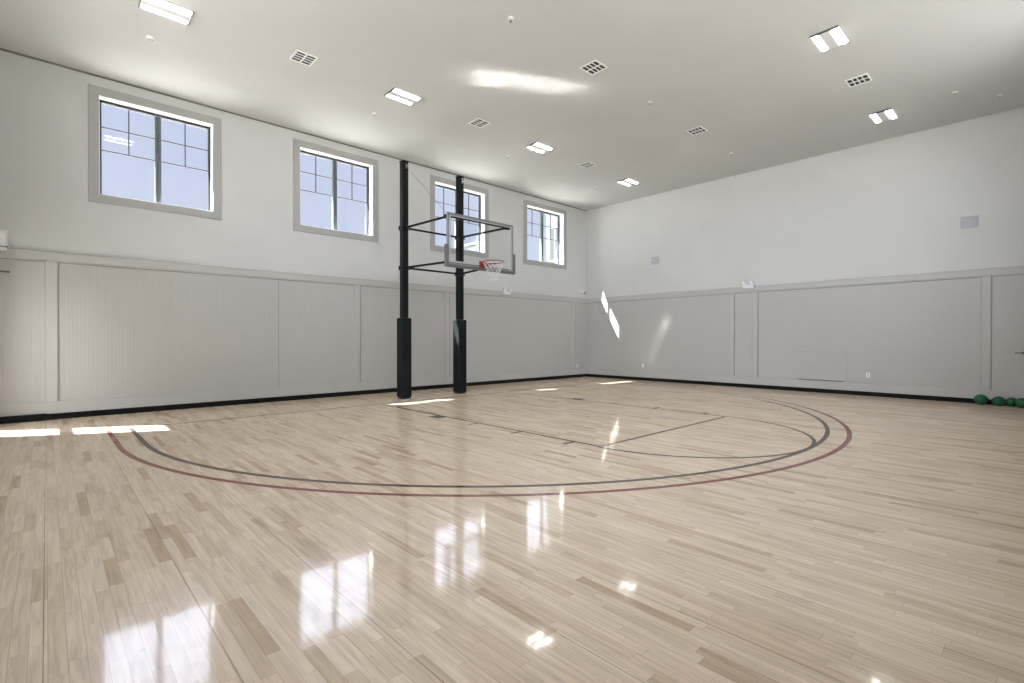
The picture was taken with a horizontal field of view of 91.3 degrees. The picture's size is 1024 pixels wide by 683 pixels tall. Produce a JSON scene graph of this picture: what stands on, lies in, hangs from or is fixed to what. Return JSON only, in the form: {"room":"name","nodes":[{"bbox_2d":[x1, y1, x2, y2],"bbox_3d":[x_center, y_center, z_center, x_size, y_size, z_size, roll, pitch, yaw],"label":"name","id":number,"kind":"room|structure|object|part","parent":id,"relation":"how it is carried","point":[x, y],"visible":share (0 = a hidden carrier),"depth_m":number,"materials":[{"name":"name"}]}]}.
{"room":"indoor basketball court","nodes":[
{"label":"indoor basketball court","id":0,"kind":"room"},
{"bbox_2d":[0,50,586,298],"bbox_3d":[-2.948,-1.749,13.424,15.893,6.142,0.260,0,0,-43],"label":"wall","id":1,"kind":"structure","parent":0,"point":[45,205],"depth_m":10.52,"materials":[{"name":"paint"}]},
{"bbox_2d":[0,229,7,250],"bbox_3d":[-8.363,-1.653,8.145,0.230,0.340,0.100,0,0,-43],"label":"exit light","id":2,"kind":"object","parent":1,"relation":"attached to","point":[3,233],"visible":1,"depth_m":8.16,"materials":[{"name":"white plastic"}]},
{"bbox_3d":[-8.335,-1.663,8.114,0.170,0.220,0.008,0,0,-43],"label":"plate","id":3,"kind":"part","parent":2,"relation":"part of","materials":[{"name":"white paint"}]},
{"bbox_2d":[88,84,221,219],"bbox_3d":[-6.871,-3.556,9.740,2.110,2.090,0.262,0,0,-43],"label":"window","id":4,"kind":"structure","parent":1,"relation":"in","point":[96,94],"depth_m":9.67,"materials":[{"name":"paint"}]},
{"bbox_3d":[-6.936,-3.556,9.810,1.786,1.766,0.070,0,0,-43],"label":"frame","id":5,"kind":"part","parent":4,"relation":"part of","materials":[{"name":"white metal"}]},
{"bbox_2d":[278,280,278,323],"bbox_3d":[-5.196,-0.180,11.154,0.008,2.385,0.004,0,0,-43],"label":"trim","id":6,"kind":"structure","parent":1,"relation":"attached to","point":[278,280],"depth_m":11.15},
{"bbox_2d":[0,259,586,404],"bbox_3d":[-2.857,-0.080,13.335,15.373,2.705,0.006,0,0,-43],"label":"wall panel","id":7,"kind":"object","parent":1,"relation":"attached to","point":[124,332],"visible":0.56,"depth_m":10.48,"materials":[{"name":"paint"}]},
{"bbox_2d":[0,248,586,416],"bbox_3d":[-2.847,-0.145,13.323,15.373,2.835,0.036,0,0,-43],"label":"trim","id":8,"kind":"structure","parent":1,"relation":"attached to","point":[52,404],"depth_m":10.27,"materials":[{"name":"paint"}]},
{"bbox_2d":[0,374,586,423],"bbox_3d":[-2.846,1.265,13.307,15.343,0.115,0.070,0,0,-43],"label":"baseboard","id":9,"kind":"structure","parent":1,"relation":"attached to","point":[33,417],"depth_m":10.39,"materials":[{"name":"black plastic"}]},
{"bbox_2d":[0,48,586,210],"bbox_3d":[-2.855,-4.805,13.310,15.373,0.030,0.012,0,0,-43],"label":"trim","id":10,"kind":"structure","parent":1,"relation":"attached to","point":[1,49],"depth_m":10.52,"materials":[{"name":"white wood"}]},
{"bbox_2d":[293,138,377,242],"bbox_3d":[-4.271,-3.567,12.157,2.110,2.090,0.262,0,0,-43],"label":"window","id":11,"kind":"structure","parent":1,"relation":"in","point":[299,146],"depth_m":12.18,"materials":[{"name":"paint"}]},
{"bbox_3d":[-4.336,-3.568,12.227,1.786,1.766,0.070,0,0,-43],"label":"frame","id":12,"kind":"part","parent":11,"relation":"part of","materials":[{"name":"white metal"}]},
{"bbox_2d":[430,175,488,257],"bbox_3d":[-1.568,-3.579,14.669,2.110,2.090,0.262,0,0,-43],"label":"window","id":13,"kind":"structure","parent":1,"relation":"in","point":[435,181],"depth_m":14.80,"materials":[{"name":"paint"}]},
{"bbox_3d":[-1.634,-3.579,14.739,1.786,1.766,0.070,0,0,-43],"label":"frame","id":14,"kind":"part","parent":13,"relation":"part of","materials":[{"name":"white metal"}]},
{"bbox_2d":[502,288,511,295],"bbox_3d":[-0.170,-1.552,15.700,0.330,0.255,0.130,0,0,-43],"label":"emergency light","id":15,"kind":"object","parent":1,"relation":"attached to","point":[504,292],"visible":1,"depth_m":15.69,"materials":[{"name":"white plastic"}]},
{"bbox_2d":[524,199,566,269],"bbox_3d":[1.076,-3.591,17.127,2.110,2.090,0.262,0,0,-43],"label":"window","id":16,"kind":"structure","parent":1,"relation":"in","point":[529,205],"depth_m":17.23,"materials":[{"name":"paint"}]},
{"bbox_3d":[1.010,-3.591,17.197,1.786,1.766,0.070,0,0,-43],"label":"frame","id":17,"kind":"part","parent":16,"relation":"part of","materials":[{"name":"white metal"}]},
{"bbox_2d":[0,377,1023,682],"bbox_3d":[1.367,1.443,8.797,15.893,0.202,12.935,0,0,-43],"label":"floor","id":18,"kind":"structure","parent":0,"point":[577,529],"depth_m":3.46,"materials":[{"name":"brown wood"}]},
{"bbox_2d":[397,160,514,398],"bbox_3d":[-1.110,-1.440,11.497,2.038,5.542,2.498,0,0,-43],"label":"goal","id":19,"kind":"object","parent":18,"relation":"on","point":[404,342],"visible":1,"depth_m":11.67,"materials":[{"name":"metal"}]},
{"bbox_3d":[-1.900,-1.702,11.101,1.563,0.082,0.052,0,0,44],"label":"arm","id":20,"kind":"part","parent":19,"relation":"part of"},
{"bbox_3d":[-1.900,-2.647,11.096,1.562,0.052,0.052,0,0,44],"label":"arm","id":21,"kind":"part","parent":19,"relation":"part of"},
{"bbox_3d":[-0.889,-1.707,12.040,0.052,0.082,1.611,0,0,-29],"label":"arm","id":22,"kind":"part","parent":19,"relation":"part of"},
{"bbox_3d":[-0.724,-2.647,11.125,1.760,0.044,0.044,0,0,-43],"label":"support rail","id":23,"kind":"part","parent":19,"relation":"part of","materials":[{"name":"grey metal"}]},
{"bbox_3d":[-0.669,-2.160,11.069,1.880,1.095,0.040,0,0,-43],"label":"backboard frame","id":24,"kind":"part","parent":19,"relation":"part of","materials":[{"name":"metal"}]},
{"bbox_3d":[-0.699,-2.653,12.213,1.565,0.052,0.052,0,0,43],"label":"arm","id":25,"kind":"part","parent":19,"relation":"part of"},
{"bbox_2d":[974,394,988,404],"bbox_3d":[9.939,1.228,10.611,0.230,0.213,0.226,0,0,24],"label":"ball","id":26,"kind":"object","parent":18,"relation":"on","point":[980,399],"visible":1,"depth_m":10.54,"materials":[{"name":"green rubber"}]},
{"bbox_2d":[992,396,1005,405],"bbox_3d":[10.068,1.236,10.355,0.216,0.200,0.212,0,0,-16],"label":"ball","id":27,"kind":"object","parent":18,"relation":"on","point":[998,401],"visible":1,"depth_m":10.29,"materials":[{"name":"green rubber"}]},
{"bbox_2d":[1005,397,1015,406],"bbox_3d":[10.264,1.243,10.291,0.196,0.185,0.200,0,0,23],"label":"ball","id":28,"kind":"object","parent":18,"relation":"on","point":[1010,401],"visible":0.84,"depth_m":10.24,"materials":[{"name":"green rubber"}]},
{"bbox_2d":[1015,398,1023,407],"bbox_3d":[10.270,1.237,10.079,0.216,0.200,0.212,0,0,36],"label":"ball","id":29,"kind":"object","parent":18,"relation":"on","point":[1018,402],"visible":0.96,"depth_m":10.05,"materials":[{"name":"green rubber"}]},
{"bbox_2d":[0,0,1023,210],"bbox_3d":[1.367,-4.948,8.767,15.893,0.300,12.935,0,0,-43],"label":"ceiling","id":30,"kind":"structure","parent":0,"point":[752,74],"depth_m":8.93,"materials":[{"name":"paint"}]},
{"bbox_2d":[145,35,155,41],"bbox_3d":[-5.704,-4.767,7.905,0.140,0.055,0.140,0,0,-43],"label":"smoke detector","id":31,"kind":"object","parent":30,"relation":"attached to","point":[149,38],"visible":1,"depth_m":7.87,"materials":[{"name":"white paint"}]},
{"bbox_2d":[138,0,193,25],"bbox_3d":[-4.972,-4.774,7.207,0.610,0.034,0.390,0,0,-43],"label":"recessed light","id":32,"kind":"object","parent":30,"relation":"in","point":[162,7],"visible":1,"depth_m":7.20,"materials":[{"name":"plastic"}]},
{"bbox_2d":[142,5,186,23],"bbox_3d":[-5.066,-4.768,7.308,0.530,0.020,0.100,0,0,-43],"label":"diffuser","id":33,"kind":"object","parent":32,"relation":"attached to","point":[146,7],"depth_m":7.29,"materials":[{"name":"white plastic"}]},
{"bbox_2d":[150,0,190,14],"bbox_3d":[-4.878,-4.766,7.106,0.530,0.020,0.100,0,0,-43],"label":"diffuser","id":34,"kind":"object","parent":32,"relation":"attached to","point":[162,3],"depth_m":7.14,"materials":[{"name":"white plastic"}]},
{"bbox_2d":[289,50,317,65],"bbox_3d":[-3.525,-4.790,8.470,0.350,0.014,0.350,0,0,-43],"label":"ceiling vent","id":35,"kind":"object","parent":30,"relation":"in","point":[299,56],"visible":1,"depth_m":8.46,"materials":[{"name":"white metal"}]},
{"bbox_2d":[384,87,421,105],"bbox_3d":[-2.132,-4.786,9.806,0.610,0.034,0.390,0,0,-43],"label":"recessed light","id":36,"kind":"object","parent":30,"relation":"in","point":[397,94],"visible":1,"depth_m":9.76,"materials":[{"name":"white"}]},
{"bbox_2d":[387,94,411,104],"bbox_3d":[-2.226,-4.780,9.907,0.530,0.020,0.100,0,0,-43],"label":"diffuser","id":37,"kind":"object","parent":36,"relation":"attached to","point":[388,95],"depth_m":9.87,"materials":[{"name":"white plastic"}]},
{"bbox_2d":[394,89,419,99],"bbox_3d":[-2.038,-4.779,9.705,0.530,0.020,0.100,0,0,-43],"label":"diffuser","id":38,"kind":"object","parent":36,"relation":"attached to","point":[402,93],"depth_m":9.71,"materials":[{"name":"white plastic"}]},
{"bbox_2d":[468,118,489,127],"bbox_3d":[-0.715,-4.802,11.014,0.350,0.014,0.350,0,0,-43],"label":"ceiling vent","id":39,"kind":"object","parent":30,"relation":"in","point":[478,122],"visible":1,"depth_m":11.01,"materials":[{"name":"white metal"}]},
{"bbox_2d":[525,142,553,153],"bbox_3d":[0.680,-4.799,12.420,0.610,0.034,0.390,0,0,-43],"label":"recessed light","id":40,"kind":"object","parent":30,"relation":"in","point":[536,146],"visible":1,"depth_m":12.37,"materials":[{"name":"white plastic"}]},
{"bbox_2d":[527,146,543,152],"bbox_3d":[0.587,-4.792,12.521,0.530,0.020,0.100,0,0,-43],"label":"diffuser","id":41,"kind":"object","parent":40,"relation":"attached to","point":[530,147],"depth_m":12.48,"materials":[{"name":"white plastic"}]},
{"bbox_2d":[535,143,551,149],"bbox_3d":[0.774,-4.791,12.319,0.530,0.020,0.100,0,0,-43],"label":"diffuser","id":42,"kind":"object","parent":40,"relation":"attached to","point":[539,145],"depth_m":12.33,"materials":[{"name":"white plastic"}]},
{"bbox_2d":[579,161,596,167],"bbox_3d":[2.063,-4.814,13.650,0.350,0.014,0.350,0,0,-43],"label":"ceiling vent","id":43,"kind":"object","parent":30,"relation":"in","point":[588,164],"visible":1,"depth_m":13.63,"materials":[{"name":"white paint"}]},
{"bbox_2d":[580,59,607,74],"bbox_3d":[1.431,-4.791,8.763,0.350,0.014,0.350,0,0,-43],"label":"ceiling vent","id":44,"kind":"object","parent":30,"relation":"in","point":[595,66],"visible":1,"depth_m":8.76,"materials":[{"name":"white metal"}]},
{"bbox_2d":[617,178,638,185],"bbox_3d":[3.511,-4.811,15.147,0.610,0.034,0.390,0,0,-43],"label":"recessed light","id":45,"kind":"object","parent":30,"relation":"in","point":[628,182],"visible":1,"depth_m":15.11,"materials":[{"name":"white plastic"}]},
{"bbox_2d":[686,126,707,135],"bbox_3d":[4.217,-4.804,11.421,0.350,0.014,0.350,0,0,-43],"label":"ceiling vent","id":46,"kind":"object","parent":30,"relation":"in","point":[700,129],"visible":1,"depth_m":11.41,"materials":[{"name":"white metal"}]},
{"bbox_2d":[810,25,848,52],"bbox_3d":[5.031,-4.777,7.931,0.610,0.034,0.390,0,0,-43],"label":"recessed light","id":47,"kind":"object","parent":30,"relation":"in","point":[829,39],"visible":1,"depth_m":7.90,"materials":[{"name":"white"}]},
{"bbox_2d":[811,36,827,51],"bbox_3d":[4.937,-4.771,8.032,0.530,0.020,0.100,0,0,-43],"label":"diffuser","id":48,"kind":"object","parent":47,"relation":"attached to","point":[819,41],"depth_m":8.00,"materials":[{"name":"white plastic"}]},
{"bbox_2d":[831,27,847,43],"bbox_3d":[5.125,-4.770,7.830,0.530,0.020,0.100,0,0,-43],"label":"diffuser","id":49,"kind":"object","parent":47,"relation":"attached to","point":[837,34],"depth_m":7.82,"materials":[{"name":"white plastic"}]},
{"bbox_2d":[845,73,871,87],"bbox_3d":[6.365,-4.793,9.198,0.350,0.014,0.350,0,0,-43],"label":"ceiling vent","id":50,"kind":"object","parent":30,"relation":"in","point":[864,78],"visible":1,"depth_m":9.20,"materials":[{"name":"white metal"}]},
{"bbox_2d":[869,108,897,123],"bbox_3d":[7.897,-4.790,10.650,0.610,0.034,0.390,0,0,-43],"label":"recessed light","id":51,"kind":"object","parent":30,"relation":"in","point":[888,114],"visible":1,"depth_m":10.62,"materials":[{"name":"white plastic"}]},
{"bbox_2d":[870,114,880,122],"bbox_3d":[7.803,-4.784,10.751,0.530,0.020,0.100,0,0,-43],"label":"diffuser","id":52,"kind":"object","parent":51,"relation":"attached to","point":[876,117],"depth_m":10.70,"materials":[{"name":"white plastic"}]},
{"bbox_2d":[886,110,896,118],"bbox_3d":[7.991,-4.783,10.549,0.530,0.020,0.100,0,0,-43],"label":"diffuser","id":53,"kind":"object","parent":51,"relation":"attached to","point":[890,114],"depth_m":10.58,"materials":[{"name":"white plastic"}]},
{"bbox_2d":[587,107,1023,298],"bbox_3d":[7.181,-1.752,14.009,0.260,6.142,12.675,0,0,-43],"label":"wall","id":54,"kind":"structure","parent":0,"point":[893,206],"depth_m":12.70,"materials":[{"name":"paint"}]},
{"bbox_2d":[651,256,658,264],"bbox_3d":[4.708,-2.663,16.461,0.018,0.250,0.300,0,0,-43],"label":"air vent","id":55,"kind":"object","parent":54,"relation":"in","point":[654,260],"visible":1,"depth_m":16.47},
{"bbox_2d":[741,280,754,289],"bbox_3d":[6.694,-1.595,14.203,0.130,0.255,0.330,0,0,-43],"label":"emergency light","id":56,"kind":"object","parent":54,"relation":"attached to","point":[751,285],"visible":1,"depth_m":14.19,"materials":[{"name":"white plastic"}]},
{"bbox_2d":[587,374,1006,405],"bbox_3d":[6.985,1.266,14.018,0.034,0.105,12.415,0,0,-43],"label":"baseboard","id":57,"kind":"structure","parent":54,"relation":"attached to","point":[847,392],"depth_m":13.14,"materials":[{"name":"black plastic"}]},
{"bbox_2d":[587,275,1023,391],"bbox_3d":[7.005,-0.084,14.011,0.006,2.705,12.385,0,0,-43],"label":"wall panel","id":58,"kind":"object","parent":54,"relation":"attached to","point":[923,333],"visible":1,"depth_m":12.64,"materials":[{"name":"paint"}]},
{"bbox_2d":[795,351,846,381],"bbox_3d":[7.966,0.638,12.958,0.024,0.748,1.190,0,0,-43],"label":"access panel","id":59,"kind":"object","parent":58,"relation":"attached to","point":[820,366],"visible":1,"depth_m":12.93,"materials":[{"name":"paint"}]},
{"bbox_2d":[587,266,1023,399],"bbox_3d":[6.994,-0.148,14.000,0.036,2.835,12.385,0,0,-43],"label":"trim","id":60,"kind":"structure","parent":54,"relation":"attached to","point":[985,274],"depth_m":12.66,"materials":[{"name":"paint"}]},
{"bbox_2d":[960,215,977,228],"bbox_3d":[9.916,-2.591,10.858,0.018,0.260,0.290,0,0,-43],"label":"air vent","id":61,"kind":"object","parent":54,"relation":"in","point":[968,221],"visible":1,"depth_m":10.85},
{"label":"outside","id":62,"kind":"structure","parent":0,"visible":0},
{"bbox_3d":[0.516,1.673,14.141,140.000,0.290,140.000,0,0,-43],"label":"ground","id":63,"kind":"structure","parent":62,"visible":0},
{"bbox_2d":[465,214,556,263],"bbox_3d":[4.875,-4.281,29.839,14.800,11.450,6.700,0,0,-43],"label":"building","id":64,"kind":"structure","parent":63,"relation":"on","point":[551,245],"depth_m":31.01,"materials":[{"name":"grey"}]},
{"bbox_3d":[2.655,-6.011,30.873,0.028,1.960,0.810,0,0,-43],"label":"building pane","id":65,"kind":"part","parent":64,"relation":"part of","materials":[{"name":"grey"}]}
]}

